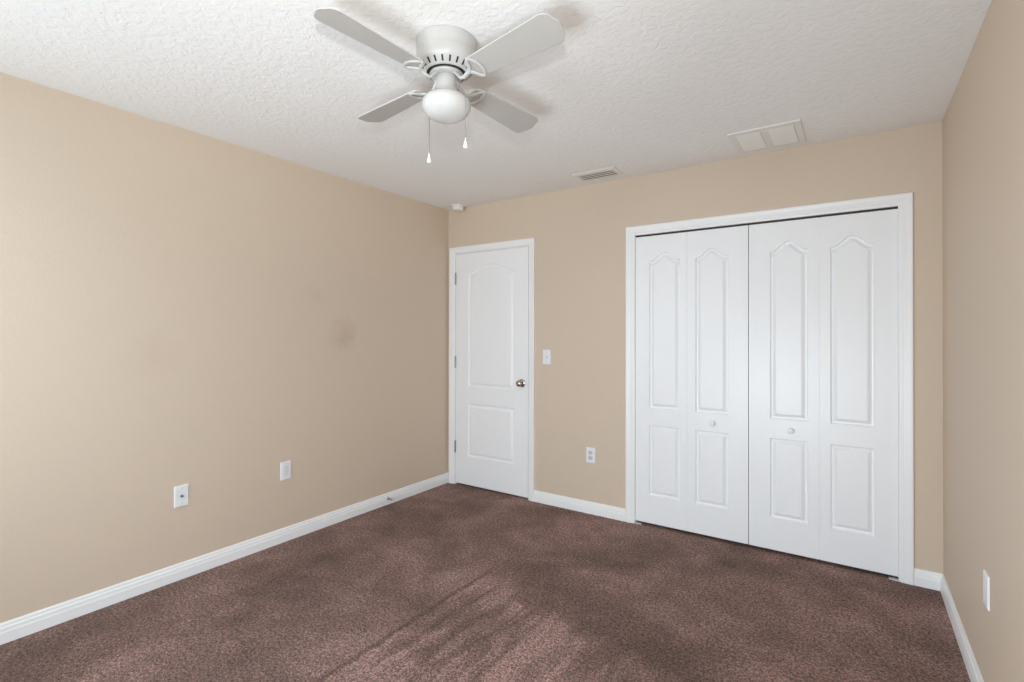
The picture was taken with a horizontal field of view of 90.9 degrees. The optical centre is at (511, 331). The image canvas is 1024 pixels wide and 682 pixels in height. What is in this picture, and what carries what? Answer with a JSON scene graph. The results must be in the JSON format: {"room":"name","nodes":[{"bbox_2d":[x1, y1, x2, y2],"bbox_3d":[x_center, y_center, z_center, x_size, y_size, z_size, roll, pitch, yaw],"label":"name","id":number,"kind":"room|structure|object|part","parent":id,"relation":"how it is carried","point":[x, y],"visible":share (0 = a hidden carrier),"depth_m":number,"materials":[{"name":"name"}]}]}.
{"room":"empty bedroom","nodes":[
{"label":"empty bedroom","id":0,"kind":"room"},
{"bbox_2d":[0,72,448,622],"bbox_3d":[-1.526,0.117,3.228,0.120,2.440,4.820,0,0,34],"label":"wall","id":1,"kind":"structure","parent":0,"point":[179,306],"depth_m":2.74,"materials":[{"name":"beige paint"}]},
{"bbox_2d":[174,484,188,507],"bbox_3d":[-1.784,0.887,2.725,0.018,0.115,0.071,0,0,34],"label":"plate","id":2,"kind":"object","parent":1,"relation":"attached to","point":[181,493],"visible":1,"depth_m":2.73,"materials":[{"name":"white plastic"}]},
{"bbox_2d":[0,472,448,644],"bbox_3d":[-1.664,1.292,2.903,0.014,0.087,3.900,0,0,34],"label":"baseboard","id":3,"kind":"structure","parent":1,"relation":"attached to","point":[39,620],"depth_m":2.74,"materials":[{"name":"white paint"}]},
{"bbox_2d":[280,460,290,480],"bbox_3d":[-1.448,0.887,3.228,0.008,0.115,0.071,0,0,34],"label":"wall outlet","id":4,"kind":"object","parent":1,"relation":"attached to","point":[285,467],"visible":1,"depth_m":3.22,"materials":[{"name":"white plastic"}]},
{"bbox_2d":[0,483,970,681],"bbox_3d":[-0.074,1.385,2.234,3.637,0.100,4.820,0,0,34],"label":"floor","id":5,"kind":"structure","parent":0,"point":[448,582],"depth_m":2.37,"materials":[{"name":"brown carpet"}]},
{"bbox_2d":[889,576,898,580],"bbox_3d":[2.072,1.332,2.734,0.045,0.019,0.031,0,0,34],"label":"pivot bracket","id":6,"kind":"object","parent":5,"relation":"on","point":[893,577],"visible":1,"depth_m":2.74,"materials":[{"name":"white metal"}]},
{"bbox_2d":[0,0,991,209],"bbox_3d":[-0.069,-1.155,2.247,3.637,0.100,4.820,0,0,34],"label":"ceiling","id":7,"kind":"structure","parent":0,"point":[634,87],"depth_m":2.15,"materials":[{"name":"white paint"}]},
{"bbox_2d":[314,7,564,162],"bbox_3d":[-0.251,-0.886,1.929,0.796,0.440,0.796,0,0,-5],"label":"ceiling fan","id":8,"kind":"object","parent":7,"relation":"hanging from","point":[447,56],"visible":1,"depth_m":1.83,"materials":[{"name":"white plastic"}]},
{"bbox_3d":[-0.462,-0.972,1.678,0.130,0.006,0.400,13,7,40],"label":"blade","id":9,"kind":"part","parent":8,"relation":"part of","materials":[{"name":"grey wood"}]},
{"bbox_3d":[-0.502,-0.953,2.140,0.400,0.006,0.130,-2,9,40],"label":"blade","id":10,"kind":"part","parent":8,"relation":"part of","materials":[{"name":"grey wood"}]},
{"bbox_3d":[-0.251,-0.858,1.929,0.188,0.099,0.188,0,0,34],"label":"light globe","id":11,"kind":"part","parent":8,"relation":"part of","materials":[{"name":"white glass"}]},
{"bbox_3d":[-0.196,-0.829,1.889,0.062,0.216,0.003,0,0,36],"label":"pull chain","id":12,"kind":"part","parent":8,"relation":"part of","materials":[{"name":"silver metal"}]},
{"bbox_3d":[-0.172,-0.701,1.871,0.017,0.041,0.017,0,0,34],"label":"pull knob","id":13,"kind":"part","parent":8,"relation":"part of","materials":[{"name":"white plastic"}]},
{"bbox_3d":[-0.040,-0.951,2.181,0.130,0.006,0.400,-17,-13,38],"label":"blade","id":14,"kind":"part","parent":8,"relation":"part of","materials":[{"name":"grey wood"}]},
{"bbox_3d":[0.001,-0.969,1.719,0.400,0.006,0.130,-2,-15,40],"label":"blade","id":15,"kind":"part","parent":8,"relation":"part of","materials":[{"name":"grey wood"}]},
{"bbox_2d":[451,204,464,211],"bbox_3d":[-0.469,-1.071,4.365,0.116,0.047,0.116,0,0,34],"label":"smoke detector","id":16,"kind":"object","parent":7,"relation":"attached to","point":[455,207],"visible":1,"depth_m":4.33,"materials":[{"name":"white plastic"}]},
{"bbox_2d":[572,166,623,181],"bbox_3d":[0.599,-1.093,3.510,0.316,0.009,0.192,0,0,34],"label":"ceiling vent","id":17,"kind":"object","parent":7,"relation":"in","point":[613,171],"visible":1,"depth_m":3.49,"materials":[{"name":"white metal"}]},
{"bbox_2d":[727,119,805,153],"bbox_3d":[1.441,-1.092,2.846,0.356,0.014,0.353,0,0,34],"label":"ceiling vent","id":18,"kind":"object","parent":7,"relation":"in","point":[789,132],"visible":1,"depth_m":2.81,"materials":[{"name":"white metal"}]},
{"bbox_3d":[1.377,-1.092,2.895,0.126,0.013,0.274,0,0,34],"label":"louvre panel","id":19,"kind":"part","parent":18,"relation":"part of","materials":[{"name":"white metal"}]},
{"bbox_3d":[1.510,-1.092,2.805,0.126,0.013,0.274,0,0,34],"label":"louvre panel","id":20,"kind":"part","parent":18,"relation":"part of","materials":[{"name":"white metal"}]},
{"bbox_2d":[448,121,942,573],"bbox_3d":[0.867,0.124,3.622,3.397,2.440,0.120,0,0,34],"label":"wall","id":21,"kind":"structure","parent":0,"point":[579,233],"depth_m":3.61,"materials":[{"name":"beige paint"}]},
{"bbox_2d":[454,247,528,497],"bbox_3d":[-0.195,0.323,4.253,0.766,2.017,0.098,0,0,34],"label":"door","id":22,"kind":"structure","parent":21,"relation":"in","point":[491,442],"depth_m":4.25,"materials":[{"name":"white paint"}]},
{"bbox_3d":[0.061,0.414,4.054,0.051,0.051,0.058,0,0,34],"label":"knob","id":23,"kind":"part","parent":22,"relation":"part of","materials":[{"name":"silver metal"}]},
{"bbox_2d":[449,238,534,501],"bbox_3d":[-0.157,0.298,4.305,0.889,2.095,0.138,0,0,34],"label":"door frame","id":24,"kind":"structure","parent":21,"relation":"attached to","point":[528,242],"depth_m":4.16,"materials":[{"name":"white paint"}]},
{"bbox_2d":[543,350,550,364],"bbox_3d":[0.269,0.197,3.944,0.071,0.115,0.017,0,0,34],"label":"light switch","id":25,"kind":"object","parent":21,"relation":"attached to","point":[546,353],"visible":1,"depth_m":3.94,"materials":[{"name":"white plastic"}]},
{"bbox_2d":[534,490,625,521],"bbox_3d":[0.492,1.300,3.788,0.763,0.087,0.014,0,0,34],"label":"baseboard","id":26,"kind":"structure","parent":21,"relation":"attached to","point":[617,513],"depth_m":3.77,"materials":[{"name":"white paint"}]},
{"bbox_2d":[586,447,594,463],"bbox_3d":[0.582,0.913,3.733,0.071,0.115,0.008,0,0,34],"label":"power outlet","id":27,"kind":"object","parent":21,"relation":"attached to","point":[590,452],"visible":1,"depth_m":3.73,"materials":[{"name":"white plastic"}]},
{"bbox_2d":[636,225,748,543],"bbox_3d":[1.172,0.329,3.348,0.726,1.989,0.061,0,0,34],"label":"door","id":28,"kind":"structure","parent":21,"relation":"in","point":[692,288],"depth_m":3.33,"materials":[{"name":"white paint"}]},
{"bbox_2d":[636,207,897,237],"bbox_3d":[1.491,-0.675,3.159,1.475,0.010,0.022,0,0,34],"label":"door track","id":29,"kind":"object","parent":21,"relation":"attached to","point":[889,208],"visible":1,"depth_m":3.07,"materials":[{"name":"grey metal"}]},
{"bbox_2d":[625,192,913,584],"bbox_3d":[1.504,0.300,3.178,1.601,2.086,0.138,0,0,34],"label":"door frame","id":30,"kind":"structure","parent":21,"relation":"attached to","point":[904,201],"depth_m":2.71,"materials":[{"name":"white paint"}]},
{"bbox_2d":[749,209,898,576],"bbox_3d":[1.782,0.328,2.934,0.740,1.989,0.061,0,0,34],"label":"door","id":31,"kind":"structure","parent":21,"relation":"in","point":[823,291],"depth_m":2.91,"materials":[{"name":"white paint"}]},
{"bbox_3d":[1.657,0.590,2.999,0.035,0.035,0.031,0,0,34],"label":"knob","id":32,"kind":"part","parent":31,"relation":"part of","materials":[{"name":"white plastic"}]},
{"bbox_2d":[914,568,941,590],"bbox_3d":[2.182,1.298,2.640,0.120,0.087,0.014,0,0,34],"label":"baseboard","id":33,"kind":"structure","parent":21,"relation":"attached to","point":[922,578],"depth_m":2.64,"materials":[{"name":"white paint"}]},
{"bbox_2d":[942,0,1023,681],"bbox_3d":[1.384,0.112,1.253,0.120,2.440,4.820,0,0,34],"label":"wall","id":34,"kind":"structure","parent":0,"point":[983,121],"depth_m":1.75,"materials":[{"name":"beige paint"}]},
{"bbox_2d":[940,574,983,681],"bbox_3d":[1.135,1.287,1.003,0.014,0.087,3.900,0,0,34],"label":"baseboard","id":35,"kind":"structure","parent":34,"relation":"attached to","point":[971,665],"depth_m":2.13,"materials":[{"name":"white paint"}]},
{"bbox_2d":[983,569,989,610],"bbox_3d":[1.646,0.895,1.751,0.008,0.115,0.071,0,0,34],"label":"blank plate","id":36,"kind":"object","parent":34,"relation":"attached to","point":[986,579],"visible":1,"depth_m":1.73,"materials":[{"name":"white plastic"}]}
]}

